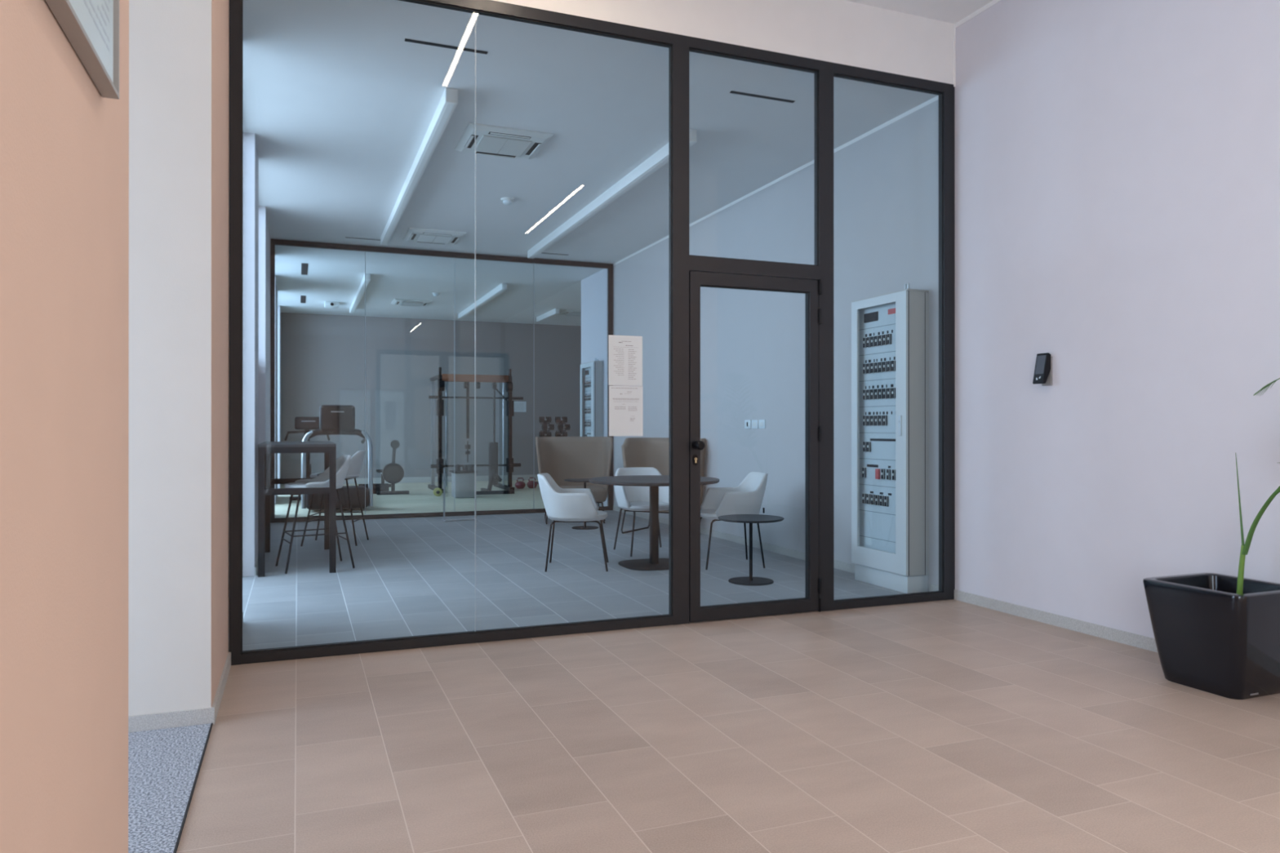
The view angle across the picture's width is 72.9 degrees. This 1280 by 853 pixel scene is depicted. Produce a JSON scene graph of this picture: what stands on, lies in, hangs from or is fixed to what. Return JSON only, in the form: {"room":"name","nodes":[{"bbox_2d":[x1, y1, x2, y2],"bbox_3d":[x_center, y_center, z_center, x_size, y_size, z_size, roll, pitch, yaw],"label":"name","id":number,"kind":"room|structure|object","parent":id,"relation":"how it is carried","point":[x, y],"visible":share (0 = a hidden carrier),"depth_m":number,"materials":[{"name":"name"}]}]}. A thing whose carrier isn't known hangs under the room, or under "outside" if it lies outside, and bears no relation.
{"room":"lobby","nodes":[
{"label":"lobby","id":0,"kind":"room"},
{"bbox_2d":[0,0,128,852],"bbox_3d":[-0.609,-0.812,0.498,0.120,4.026,2.720,0,0,-22],"label":"wall","id":1,"kind":"structure","parent":0,"point":[64,145],"depth_m":1.28,"materials":[{"name":"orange paint"}]},
{"bbox_2d":[45,0,119,99],"bbox_3d":[-0.811,-1.073,1.214,0.026,0.980,0.700,0,0,-22],"label":"framed print","id":2,"kind":"object","parent":1,"relation":"attached to","point":[91,27],"visible":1,"depth_m":1.41,"materials":[{"name":"white paper"}]},
{"bbox_2d":[128,0,229,715],"bbox_3d":[-3.218,-0.808,3.453,2.798,4.026,0.985,0,0,-22],"label":"wall","id":3,"kind":"structure","parent":0,"point":[170,531],"depth_m":3.46,"materials":[{"name":"white paint"}]},
{"bbox_2d":[128,706,214,733],"bbox_3d":[-2.936,1.170,3.026,2.612,0.068,0.012,0,0,-22],"label":"baseboard","id":4,"kind":"structure","parent":3,"relation":"attached to","point":[158,721],"depth_m":3.44,"materials":[{"name":"stone"}]},
{"bbox_2d":[211,0,229,706],"bbox_3d":[-2.214,-0.807,4.384,0.250,4.026,1.971,0,0,-22],"label":"wall","id":5,"kind":"structure","parent":0,"point":[220,8],"depth_m":3.88,"materials":[{"name":"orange paint"}]},
{"bbox_2d":[211,652,231,722],"bbox_3d":[-1.899,1.171,3.939,0.012,0.068,0.924,0,0,-22],"label":"baseboard","id":6,"kind":"structure","parent":5,"relation":"attached to","point":[218,697],"depth_m":3.87,"materials":[{"name":"stone"}]},
{"bbox_2d":[242,132,258,576],"bbox_3d":[-3.366,-0.583,7.300,0.250,3.586,0.700,0,0,-22],"label":"wall","id":7,"kind":"structure","parent":0,"point":[250,153],"depth_m":7.01,"materials":[{"name":"beige paint"}]},
{"bbox_2d":[254,557,257,575],"bbox_3d":[-3.245,1.176,7.346,0.012,0.068,0.700,0,0,-22],"label":"baseboard","id":8,"kind":"structure","parent":7,"relation":"attached to","point":[256,563],"depth_m":7.12,"materials":[{"name":"stone"}]},
{"bbox_2d":[257,205,270,444],"bbox_3d":[-4.671,-0.578,10.602,0.250,3.586,2.800,0,0,-22],"label":"wall","id":9,"kind":"structure","parent":0,"point":[264,317],"depth_m":9.34,"materials":[{"name":"beige paint"}]},
{"bbox_2d":[275,275,277,503],"bbox_3d":[-6.114,-0.573,14.252,0.250,3.586,1.650,0,0,-22],"label":"wall","id":10,"kind":"structure","parent":0,"point":[276,287],"depth_m":14.16,"materials":[{"name":"beige paint"}]},
{"bbox_2d":[277,305,280,488],"bbox_3d":[-7.354,-0.569,17.391,0.250,3.586,1.100,0,0,-22],"label":"wall","id":11,"kind":"structure","parent":0,"point":[278,306],"depth_m":16.92,"materials":[{"name":"beige paint"}]},
{"bbox_2d":[280,312,581,478],"bbox_3d":[-4.050,-0.566,19.369,7.850,3.586,0.150,0,0,-22],"label":"wall","id":12,"kind":"structure","parent":0,"point":[322,356],"depth_m":18.95,"materials":[{"name":"paint"}]},
{"bbox_2d":[280,474,537,485],"bbox_3d":[-3.949,1.167,19.317,7.500,0.120,0.015,0,0,-22],"label":"baseboard","id":13,"kind":"structure","parent":12,"relation":"attached to","point":[416,479],"depth_m":19.00,"materials":[{"name":"stone"}]},
{"bbox_2d":[514,401,526,412],"bbox_3d":[-2.761,-0.453,19.795,0.330,0.240,0.005,0,0,-22],"label":"notice","id":14,"kind":"object","parent":12,"relation":"attached to","point":[519,406],"visible":1,"depth_m":19.80,"materials":[{"name":"white paper"}]},
{"bbox_2d":[242,0,937,325],"bbox_3d":[-1.374,-2.444,12.532,7.900,0.150,14.538,0,0,-22],"label":"ceiling","id":15,"kind":"structure","parent":0,"point":[340,108],"depth_m":7.16,"materials":[{"name":"paint"}]},
{"bbox_2d":[300,295,306,302],"bbox_3d":[-6.259,-2.361,16.106,0.090,0.005,1.000,0,0,-22],"label":"ceiling vent","id":16,"kind":"object","parent":15,"relation":"in","point":[303,298],"visible":1,"depth_m":16.06,"materials":[{"name":"grey metal"}]},
{"bbox_2d":[301,262,307,275],"bbox_3d":[-5.046,-2.365,13.037,0.090,0.005,1.000,0,0,-22],"label":"ceiling vent","id":17,"kind":"object","parent":15,"relation":"in","point":[304,266],"visible":1,"depth_m":13.01,"materials":[{"name":"grey metal"}]},
{"bbox_2d":[324,301,339,308],"bbox_3d":[-5.891,-2.323,16.563,0.260,0.080,0.380,0,0,-22],"label":"ceiling box","id":18,"kind":"object","parent":15,"relation":"attached to","point":[327,304],"visible":1,"depth_m":16.43,"materials":[{"name":"plastic"}]},
{"bbox_2d":[349,273,370,313],"bbox_3d":[-4.990,-2.314,15.370,0.085,0.102,4.200,0,0,-22],"label":"ceiling light","id":19,"kind":"object","parent":15,"relation":"attached to","point":[361,290],"visible":1,"depth_m":14.83,"materials":[{"name":"white plastic"}]},
{"bbox_2d":[345,236,379,239],"bbox_3d":[-3.456,-2.368,10.945,0.500,0.005,0.030,0,0,-22],"label":"ceiling vent","id":20,"kind":"object","parent":15,"relation":"in","point":[345,237],"visible":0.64,"depth_m":10.93,"materials":[{"name":"grey metal"}]},
{"bbox_2d":[391,298,432,306],"bbox_3d":[-4.336,-2.339,16.436,0.680,0.048,0.680,0,0,-22],"label":"air conditioner","id":21,"kind":"object","parent":15,"relation":"attached to","point":[402,302],"visible":1,"depth_m":16.27,"materials":[{"name":"plastic"}]},
{"bbox_2d":[399,302,423,306],"bbox_3d":[-4.336,-2.322,16.436,0.400,0.014,0.400,0,0,-22],"label":"grille","id":22,"kind":"object","parent":21,"relation":"attached to","point":[412,304],"depth_m":16.39,"materials":[{"name":"plastic"}]},
{"bbox_2d":[380,87,457,245],"bbox_3d":[-2.265,-2.323,8.474,0.085,0.102,5.130,0,0,-22],"label":"ceiling light","id":23,"kind":"object","parent":15,"relation":"attached to","point":[448,102],"visible":1,"depth_m":7.35,"materials":[{"name":"white plastic"}]},
{"bbox_2d":[403,227,466,244],"bbox_3d":[-2.556,-2.347,10.762,0.680,0.048,0.680,0,0,-22],"label":"air conditioner","id":24,"kind":"object","parent":15,"relation":"attached to","point":[413,234],"visible":1,"depth_m":10.63,"materials":[{"name":"plastic"}]},
{"bbox_2d":[415,233,453,244],"bbox_3d":[-2.556,-2.330,10.762,0.400,0.014,0.400,0,0,-22],"label":"grille","id":25,"kind":"object","parent":24,"relation":"attached to","point":[425,237],"depth_m":10.72,"materials":[{"name":"plastic"}]},
{"bbox_2d":[431,292,439,296],"bbox_3d":[-3.616,-2.336,15.376,0.140,0.058,0.140,0,0,-22],"label":"smoke detector","id":26,"kind":"object","parent":15,"relation":"attached to","point":[434,294],"visible":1,"depth_m":15.34,"materials":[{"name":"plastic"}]},
{"bbox_2d":[404,38,488,53],"bbox_3d":[-1.208,-2.376,5.419,0.510,0.005,0.035,0,0,-22],"label":"ceiling vent","id":27,"kind":"object","parent":15,"relation":"in","point":[406,39],"visible":1,"depth_m":5.41,"materials":[{"name":"grey metal"}]},
{"bbox_2d":[457,283,506,319],"bbox_3d":[-3.009,-2.313,16.261,0.085,0.102,4.200,0,0,-22],"label":"ceiling light","id":28,"kind":"object","parent":15,"relation":"attached to","point":[502,287],"visible":1,"depth_m":15.71,"materials":[{"name":"white plastic"}]},
{"bbox_2d":[454,122,553,159],"bbox_3d":[-1.143,-2.352,7.213,0.680,0.048,0.680,0,0,-22],"label":"air conditioner","id":29,"kind":"object","parent":15,"relation":"attached to","point":[491,140],"visible":0.99,"depth_m":7.10,"materials":[{"name":"plastic"}]},
{"bbox_2d":[463,134,478,148],"bbox_3d":[-1.387,-2.341,7.117,0.056,0.002,0.340,0,0,-22],"label":"outlet","id":30,"kind":"object","parent":29,"relation":"attached to","point":[469,140],"depth_m":7.12,"materials":[{"name":"white plastic"}]},
{"bbox_2d":[475,151,515,157],"bbox_3d":[-1.239,-2.341,7.457,0.340,0.002,0.056,0,0,-22],"label":"outlet","id":31,"kind":"object","parent":29,"relation":"attached to","point":[477,153],"depth_m":7.46,"materials":[{"name":"white plastic"}]},
{"bbox_2d":[474,134,532,156],"bbox_3d":[-1.143,-2.335,7.213,0.400,0.014,0.400,0,0,-22],"label":"grille","id":32,"kind":"object","parent":29,"relation":"attached to","point":[493,144],"depth_m":7.17,"materials":[{"name":"plastic"}]},
{"bbox_2d":[488,131,530,139],"bbox_3d":[-1.047,-2.341,6.970,0.340,0.002,0.056,0,0,-22],"label":"outlet","id":33,"kind":"object","parent":29,"relation":"attached to","point":[514,135],"depth_m":6.96,"materials":[{"name":"white plastic"}]},
{"bbox_2d":[525,142,542,155],"bbox_3d":[-0.899,-2.341,7.310,0.056,0.002,0.340,0,0,-22],"label":"outlet","id":34,"kind":"object","parent":29,"relation":"attached to","point":[533,148],"depth_m":7.30,"materials":[{"name":"white plastic"}]},
{"bbox_2d":[501,196,514,204],"bbox_3d":[-1.379,-2.345,9.034,0.140,0.058,0.140,0,0,-22],"label":"smoke detector","id":35,"kind":"object","parent":15,"relation":"attached to","point":[506,201],"visible":1,"depth_m":8.99,"materials":[{"name":"plastic"}]},
{"bbox_2d":[536,308,559,321],"bbox_3d":[-1.924,-2.310,18.034,0.085,0.102,1.500,0,0,-22],"label":"ceiling light","id":36,"kind":"object","parent":15,"relation":"attached to","point":[554,312],"visible":1,"depth_m":17.89,"materials":[{"name":"white plastic"}]},
{"bbox_2d":[538,313,558,321],"bbox_3d":[-1.924,-2.261,18.034,0.044,0.003,1.460,0,0,-22],"label":"diffuser","id":37,"kind":"object","parent":36,"relation":"attached to","point":[547,316],"depth_m":18.01,"materials":[{"name":"white plastic"}]},
{"bbox_2d":[558,309,581,316],"bbox_3d":[-1.293,-2.337,17.907,0.680,0.048,0.680,0,0,-22],"label":"air conditioner","id":38,"kind":"object","parent":15,"relation":"attached to","point":[567,312],"visible":0.73,"depth_m":17.73,"materials":[{"name":"plastic"}]},
{"bbox_2d":[565,312,581,315],"bbox_3d":[-1.293,-2.320,17.907,0.400,0.014,0.400,0,0,-22],"label":"grille","id":39,"kind":"object","parent":38,"relation":"attached to","point":[567,313],"depth_m":17.86,"materials":[{"name":"plastic"}]},
{"bbox_2d":[527,128,697,258],"bbox_3d":[-0.531,-2.322,9.310,0.085,0.102,5.150,0,0,-22],"label":"ceiling light","id":40,"kind":"object","parent":15,"relation":"attached to","point":[660,158],"visible":0.81,"depth_m":8.64,"materials":[{"name":"white plastic"}]},
{"bbox_2d":[728,90,795,102],"bbox_3d":[0.884,-2.375,6.246,0.520,0.005,0.035,0,0,-22],"label":"ceiling vent","id":41,"kind":"object","parent":15,"relation":"in","point":[731,91],"visible":1,"depth_m":6.24,"materials":[{"name":"grey metal"}]},
{"bbox_2d":[493,0,953,84],"bbox_3d":[0.054,-2.606,5.246,4.600,0.426,0.060,0,0,-22],"label":"wall","id":42,"kind":"structure","parent":0,"point":[843,32],"depth_m":5.61,"materials":[{"name":"white paint"}]},
{"bbox_2d":[953,23,955,86],"bbox_3d":[2.199,-2.597,6.058,0.012,0.441,0.006,0,0,-22],"label":"trim","id":43,"kind":"structure","parent":42,"relation":"attached to","point":[954,28],"depth_m":6.06,"materials":[{"name":"white paint"}]},
{"bbox_2d":[176,480,1279,852],"bbox_3d":[-0.258,1.311,7.934,11.600,0.200,23.900,0,0,-22],"label":"floor","id":44,"kind":"structure","parent":0,"point":[953,726],"depth_m":3.54,"materials":[{"name":"tile"}]},
{"bbox_2d":[128,723,210,852],"bbox_3d":[-2.580,1.199,2.178,2.550,0.008,1.819,0,0,-22],"label":"entrance mat","id":45,"kind":"object","parent":44,"relation":"on","point":[163,764],"visible":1,"depth_m":2.91,"materials":[{"name":"grey carpet"}]},
{"bbox_2d":[173,723,213,852],"bbox_3d":[-1.391,1.199,2.648,0.006,0.009,1.819,0,0,-22],"label":"trim","id":46,"kind":"structure","parent":44,"relation":"on","point":[211,724],"depth_m":2.83,"materials":[{"name":"metal"}]},
{"bbox_2d":[257,441,336,577],"bbox_3d":[-3.072,0.678,7.775,0.592,1.065,1.530,0,0,-22],"label":"bar table","id":47,"kind":"object","parent":44,"relation":"on","point":[265,448],"visible":0.95,"depth_m":7.15,"materials":[{"name":"laminate"}]},
{"bbox_2d":[284,417,329,500],"bbox_3d":[-5.730,0.531,14.927,0.719,1.380,1.334,0,0,-22],"label":"exercise bike","id":48,"kind":"object","parent":44,"relation":"on","point":[306,424],"visible":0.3,"depth_m":14.34,"materials":[{"name":"plastic"}]},
{"bbox_2d":[275,454,355,573],"bbox_3d":[-2.793,0.730,7.460,0.572,0.964,0.512,0,0,-32],"label":"bar stool","id":49,"kind":"object","parent":44,"relation":"on","point":[343,462],"visible":0.81,"depth_m":7.40,"materials":[{"name":"white fabric"}]},
{"bbox_2d":[300,450,368,546],"bbox_3d":[-3.160,0.733,9.015,0.572,0.964,0.512,0,0,-4],"label":"bar stool","id":50,"kind":"object","parent":44,"relation":"on","point":[357,460],"visible":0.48,"depth_m":8.89,"materials":[{"name":"grey metal"}]},
{"bbox_2d":[301,404,373,510],"bbox_3d":[-4.720,0.439,13.404,0.976,1.500,2.250,0,0,-22],"label":"treadmill","id":51,"kind":"object","parent":44,"relation":"on","point":[333,419],"visible":0.88,"depth_m":12.49,"materials":[{"name":"grey metal"}]},
{"bbox_2d":[358,483,389,493],"bbox_3d":[-4.840,1.132,15.748,0.520,0.186,0.186,0,0,-22],"label":"exercise mat","id":52,"kind":"object","parent":44,"relation":"on","point":[383,486],"visible":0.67,"depth_m":15.71,"materials":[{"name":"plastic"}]},
{"bbox_2d":[375,440,408,494],"bbox_3d":[-4.814,0.734,16.525,0.560,0.978,2.175,0,0,-22],"label":"rowing machine","id":53,"kind":"object","parent":44,"relation":"on","point":[392,473],"visible":0.96,"depth_m":15.53,"materials":[{"name":"plastic"}]},
{"bbox_2d":[386,466,400,480],"bbox_3d":[-4.415,0.841,15.516,0.260,0.260,0.006,0,0,-22],"label":"fan grille","id":54,"kind":"object","parent":53,"relation":"attached to","point":[393,473],"depth_m":15.51,"materials":[{"name":"black metal"}]},
{"bbox_2d":[390,440,399,448],"bbox_3d":[-4.399,0.321,15.557,0.156,0.156,0.060,0,0,-22],"label":"monitor","id":55,"kind":"object","parent":53,"relation":"on","point":[394,444],"depth_m":15.53,"materials":[{"name":"plastic"}]},
{"bbox_2d":[433,488,442,496],"bbox_3d":[-3.533,1.146,15.135,0.149,0.150,0.070,0,0,-22],"label":"weight plate","id":56,"kind":"object","parent":44,"relation":"on","point":[437,491],"visible":1,"depth_m":15.11,"materials":[{"name":"yellow rubber"}]},
{"bbox_2d":[270,238,613,523],"bbox_3d":[-2.535,-0.576,11.795,4.592,3.585,0.050,0,0,-22],"label":"glass wall","id":57,"kind":"structure","parent":44,"relation":"on","point":[273,242],"depth_m":11.41,"materials":[{"name":"metal"}]},
{"bbox_2d":[441,464,477,522],"bbox_3d":[-2.322,0.855,11.173,0.422,0.718,0.240,0,0,-22],"label":"stand","id":58,"kind":"object","parent":44,"relation":"on","point":[443,518],"visible":0.84,"depth_m":11.11,"materials":[{"name":"grey metal"}]},
{"bbox_2d":[449,470,476,497],"bbox_3d":[-3.051,0.993,14.949,0.400,0.455,0.440,0,0,-22],"label":"box","id":59,"kind":"object","parent":44,"relation":"on","point":[464,480],"visible":0.86,"depth_m":14.77,"materials":[{"name":"grey plastic"}]},
{"bbox_2d":[455,464,460,471],"bbox_3d":[-3.126,0.708,14.866,0.084,0.115,0.084,0,0,-22],"label":"canister","id":60,"kind":"object","parent":59,"relation":"on","point":[457,466],"visible":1,"depth_m":14.84,"materials":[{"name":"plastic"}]},
{"bbox_2d":[462,465,468,471],"bbox_3d":[-3.005,0.715,14.914,0.100,0.100,0.100,0,0,-22],"label":"canister","id":61,"kind":"object","parent":59,"relation":"on","point":[465,468],"visible":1,"depth_m":14.88,"materials":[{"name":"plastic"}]},
{"bbox_2d":[468,464,473,471],"bbox_3d":[-2.912,0.711,14.951,0.090,0.110,0.090,0,0,-22],"label":"canister","id":62,"kind":"object","parent":59,"relation":"on","point":[471,466],"visible":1,"depth_m":14.91,"materials":[{"name":"plastic"}]},
{"bbox_2d":[427,367,514,494],"bbox_3d":[-3.175,0.063,16.515,1.440,2.320,2.100,0,0,-22],"label":"cable machine","id":63,"kind":"object","parent":44,"relation":"on","point":[495,479],"visible":0.98,"depth_m":16.45,"materials":[{"name":"metal"}]},
{"bbox_2d":[430,462,520,468],"bbox_3d":[-3.059,0.732,16.221,1.680,0.068,0.068,0,0,-22],"label":"barbell","id":64,"kind":"object","parent":63,"relation":"on","point":[515,464],"visible":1,"depth_m":16.24,"materials":[{"name":"grey metal"}]},
{"bbox_2d":[428,395,523,399],"bbox_3d":[-3.050,-0.538,16.199,1.760,0.052,0.052,0,0,-22],"label":"barbell","id":65,"kind":"object","parent":63,"relation":"on","point":[429,397],"visible":1,"depth_m":16.20,"materials":[{"name":"grey metal"}]},
{"bbox_2d":[515,477,525,488],"bbox_3d":[-2.355,1.115,17.052,0.210,0.217,0.210,0,0,-22],"label":"kettlebell","id":66,"kind":"object","parent":44,"relation":"on","point":[519,485],"visible":1,"depth_m":16.99,"materials":[{"name":"red plastic"}]},
{"bbox_2d":[526,477,537,488],"bbox_3d":[-2.141,1.115,17.190,0.210,0.217,0.210,0,0,-22],"label":"kettlebell","id":67,"kind":"object","parent":44,"relation":"on","point":[531,484],"visible":1,"depth_m":17.12,"materials":[{"name":"red plastic"}]},
{"bbox_2d":[536,420,549,484],"bbox_3d":[-2.016,0.545,18.370,0.300,1.360,0.440,0,0,-22],"label":"dumbbell rack","id":68,"kind":"object","parent":44,"relation":"on","point":[544,423],"visible":0.22,"depth_m":18.34,"materials":[{"name":"black metal"}]},
{"bbox_2d":[538,416,551,422],"bbox_3d":[-1.996,-0.145,18.239,0.240,0.121,0.140,0,0,-22],"label":"dumbbell","id":69,"kind":"object","parent":68,"relation":"on","point":[541,419],"visible":1,"depth_m":18.19,"materials":[{"name":"metal"}]},
{"bbox_2d":[538,431,551,436],"bbox_3d":[-1.996,0.175,18.238,0.240,0.121,0.140,0,0,-22],"label":"dumbbell","id":70,"kind":"object","parent":68,"relation":"on","point":[540,433],"visible":0.86,"depth_m":18.20,"materials":[{"name":"metal"}]},
{"bbox_2d":[541,424,554,430],"bbox_3d":[-1.940,0.015,18.261,0.240,0.121,0.140,0,0,-22],"label":"dumbbell","id":71,"kind":"object","parent":68,"relation":"on","point":[551,427],"visible":1,"depth_m":18.23,"materials":[{"name":"metal"}]},
{"bbox_2d":[555,420,565,436],"bbox_3d":[-1.690,0.545,18.498,0.300,1.360,0.440,0,0,-22],"label":"dumbbell rack","id":72,"kind":"object","parent":44,"relation":"on","point":[561,422],"visible":0.17,"depth_m":18.46,"materials":[{"name":"black metal"}]},
{"bbox_2d":[555,417,567,422],"bbox_3d":[-1.670,-0.145,18.367,0.240,0.121,0.140,0,0,-22],"label":"dumbbell","id":73,"kind":"object","parent":72,"relation":"on","point":[557,420],"visible":1,"depth_m":18.33,"materials":[{"name":"metal"}]},
{"bbox_2d":[555,431,567,436],"bbox_3d":[-1.670,0.175,18.367,0.240,0.121,0.140,0,0,-22],"label":"dumbbell","id":74,"kind":"object","parent":72,"relation":"on","point":[557,433],"visible":0.86,"depth_m":18.33,"materials":[{"name":"metal"}]},
{"bbox_2d":[557,424,570,430],"bbox_3d":[-1.614,0.015,18.389,0.240,0.121,0.140,0,0,-22],"label":"dumbbell","id":75,"kind":"object","parent":72,"relation":"on","point":[560,427],"visible":1,"depth_m":18.35,"materials":[{"name":"metal"}]},
{"bbox_2d":[537,472,608,572],"bbox_3d":[-0.577,0.810,7.466,0.608,0.804,0.596,0,0,-2],"label":"armchair","id":76,"kind":"object","parent":44,"relation":"on","point":[561,505],"visible":1,"depth_m":7.23,"materials":[{"name":"white plastic"}]},
{"bbox_2d":[535,436,613,524],"bbox_3d":[-0.847,0.675,11.132,0.985,1.082,0.778,0,0,-8],"label":"armchair","id":77,"kind":"object","parent":44,"relation":"on","point":[562,458],"visible":0.73,"depth_m":11.44,"materials":[{"name":"brown fabric"}]},
{"bbox_2d":[558,485,606,502],"bbox_3d":[-0.840,0.860,11.078,0.770,0.170,0.670,0,0,-8],"label":"seat cushion","id":78,"kind":"object","parent":77,"relation":"on","point":[599,492],"depth_m":10.81,"materials":[{"name":"brown fabric"}]},
{"bbox_2d":[564,478,598,529],"bbox_3d":[-0.656,0.924,10.358,0.500,0.580,0.500,0,0,-22],"label":"side table","id":79,"kind":"object","parent":44,"relation":"on","point":[584,481],"visible":0.7,"depth_m":10.31,"materials":[{"name":"metal"}]},
{"bbox_2d":[580,358,603,506],"bbox_3d":[-0.728,0.096,13.320,0.217,2.245,0.666,0,0,-22],"label":"tall cabinet","id":80,"kind":"object","parent":44,"relation":"on","point":[591,372],"visible":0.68,"depth_m":13.03,"materials":[{"name":"metal"}]},
{"bbox_2d":[229,0,955,665],"bbox_3d":[0.054,-0.593,5.242,4.592,3.600,0.058,0,0,-22],"label":"glass wall","id":81,"kind":"structure","parent":44,"relation":"on","point":[680,262],"depth_m":5.29,"materials":[{"name":"metal"}]},
{"bbox_2d":[608,334,642,386],"bbox_3d":[-0.086,-0.394,5.178,0.216,0.298,0.002,0,0,-22],"label":"paper notice","id":82,"kind":"object","parent":81,"relation":"attached to","point":[624,352],"visible":1,"depth_m":5.18,"materials":[{"name":"grey paper"}]},
{"bbox_2d":[608,385,643,435],"bbox_3d":[-0.083,-0.093,5.178,0.216,0.300,0.002,0,0,-22],"label":"paper notice","id":83,"kind":"object","parent":81,"relation":"attached to","point":[625,402],"visible":1,"depth_m":5.18,"materials":[{"name":"grey paper"}]},
{"bbox_2d":[688,271,821,622],"bbox_3d":[0.749,0.125,5.465,0.937,2.165,0.145,0,0,-22],"label":"door","id":84,"kind":"structure","parent":81,"relation":"in","point":[811,289],"depth_m":5.46,"materials":[{"name":"metal"}]},
{"bbox_2d":[613,467,668,556],"bbox_3d":[0.049,0.811,8.412,0.596,0.804,0.608,0,0,-20],"label":"armchair","id":85,"kind":"object","parent":44,"relation":"on","point":[633,499],"visible":0.6,"depth_m":8.57,"materials":[{"name":"white fabric"}]},
{"bbox_2d":[588,475,719,570],"bbox_3d":[0.124,0.834,7.581,1.140,0.752,1.140,0,0,-22],"label":"round table","id":86,"kind":"object","parent":44,"relation":"on","point":[654,562],"visible":0.74,"depth_m":7.55,"materials":[{"name":"metal"}]},
{"bbox_2d":[620,437,706,533],"bbox_3d":[0.276,0.673,9.934,0.985,1.082,0.778,0,0,28],"label":"armchair","id":87,"kind":"object","parent":44,"relation":"on","point":[637,452],"visible":0.32,"depth_m":10.30,"materials":[{"name":"brown fabric"}]},
{"bbox_2d":[700,471,768,569],"bbox_3d":[0.807,0.810,7.608,0.608,0.804,0.596,0,0,-11],"label":"armchair","id":88,"kind":"object","parent":44,"relation":"on","point":[747,498],"visible":0.88,"depth_m":7.42,"materials":[{"name":"white fabric"}]},
{"bbox_2d":[718,514,783,586],"bbox_3d":[0.864,0.959,6.755,0.510,0.500,0.510,0,0,-22],"label":"side table","id":89,"kind":"object","parent":44,"relation":"on","point":[750,580],"visible":1,"depth_m":6.74,"materials":[{"name":"metal"}]},
{"bbox_2d":[851,283,928,593],"bbox_3d":[1.882,0.087,6.578,0.217,2.245,0.666,0,0,-22],"label":"tall cabinet","id":90,"kind":"object","parent":44,"relation":"on","point":[890,331],"visible":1,"depth_m":6.47,"materials":[{"name":"metal"}]},
{"bbox_2d":[1142,377,1279,699],"bbox_3d":[2.728,0.326,3.497,0.826,1.757,1.565,0,0,-17],"label":"potted palm","id":91,"kind":"object","parent":44,"relation":"on","point":[1219,634],"visible":1,"depth_m":3.89,"materials":[{"name":"black paint"}]},
{"bbox_2d":[845,0,992,23],"bbox_3d":[2.395,-2.899,1.226,11.600,0.150,9.260,0,0,-22],"label":"ceiling","id":92,"kind":"structure","parent":0,"point":[953,11],"depth_m":5.82,"materials":[{"name":"paint"}]},
{"bbox_2d":[581,0,1279,638],"bbox_3d":[1.387,-0.801,8.399,0.200,4.026,12.250,0,0,-22],"label":"wall","id":93,"kind":"structure","parent":0,"point":[1117,162],"depth_m":5.22,"materials":[{"name":"beige paint"}]},
{"bbox_2d":[613,505,854,573],"bbox_3d":[0.734,1.179,9.762,0.012,0.068,6.110,0,0,-22],"label":"baseboard","id":94,"kind":"structure","parent":93,"relation":"attached to","point":[839,565],"depth_m":8.64,"materials":[{"name":"stone"}]},
{"bbox_2d":[744,419,751,428],"bbox_3d":[1.099,-0.023,8.838,0.014,0.088,0.124,0,0,-22],"label":"switch plate","id":95,"kind":"object","parent":93,"relation":"attached to","point":[748,422],"visible":1,"depth_m":8.83,"materials":[{"name":"white plastic"}]},
{"bbox_2d":[751,419,758,428],"bbox_3d":[1.152,-0.023,8.703,0.014,0.088,0.124,0,0,-22],"label":"switch plate","id":96,"kind":"object","parent":93,"relation":"attached to","point":[754,422],"visible":1,"depth_m":8.69,"materials":[{"name":"white plastic"}]},
{"bbox_2d":[758,419,765,428],"bbox_3d":[1.205,-0.023,8.568,0.014,0.088,0.124,0,0,-22],"label":"switch plate","id":97,"kind":"object","parent":93,"relation":"attached to","point":[762,423],"visible":1,"depth_m":8.56,"materials":[{"name":"white plastic"}]},
{"bbox_2d":[613,94,938,266],"bbox_3d":[0.897,-2.358,9.365,0.003,0.030,6.978,0,0,-22],"label":"trim","id":98,"kind":"structure","parent":93,"relation":"attached to","point":[930,101],"depth_m":7.93,"materials":[{"name":"white paint"}]},
{"bbox_2d":[929,583,938,591],"bbox_3d":[2.139,1.175,6.205,0.012,0.068,0.180,0,0,-22],"label":"baseboard","id":99,"kind":"structure","parent":93,"relation":"attached to","point":[932,587],"depth_m":6.25,"materials":[{"name":"stone"}]},
{"bbox_2d":[955,0,1000,27],"bbox_3d":[2.873,-2.805,4.366,0.003,0.030,3.650,0,0,-22],"label":"trim","id":100,"kind":"structure","parent":93,"relation":"attached to","point":[993,2],"depth_m":5.87,"materials":[{"name":"white paint"}]},
{"bbox_2d":[1032,352,1052,386],"bbox_3d":[2.463,-0.349,5.301,0.075,0.197,0.082,0,0,-22],"label":"terminal","id":101,"kind":"object","parent":93,"relation":"attached to","point":[1042,375],"visible":1,"depth_m":5.28,"materials":[{"name":"grey plastic"}]},
{"bbox_2d":[954,589,1157,653],"bbox_3d":[2.869,1.172,4.358,0.012,0.068,3.649,0,0,-22],"label":"baseboard","id":102,"kind":"structure","parent":93,"relation":"attached to","point":[1093,629],"depth_m":5.20,"materials":[{"name":"stone"}]},
{"bbox_2d":[1142,573,1279,699],"bbox_3d":[2.721,0.968,4.037,0.496,0.475,0.496,0,0,-22],"label":"planter","id":103,"kind":"object","parent":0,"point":[1219,634],"depth_m":3.88,"materials":[{"name":"black paint"}]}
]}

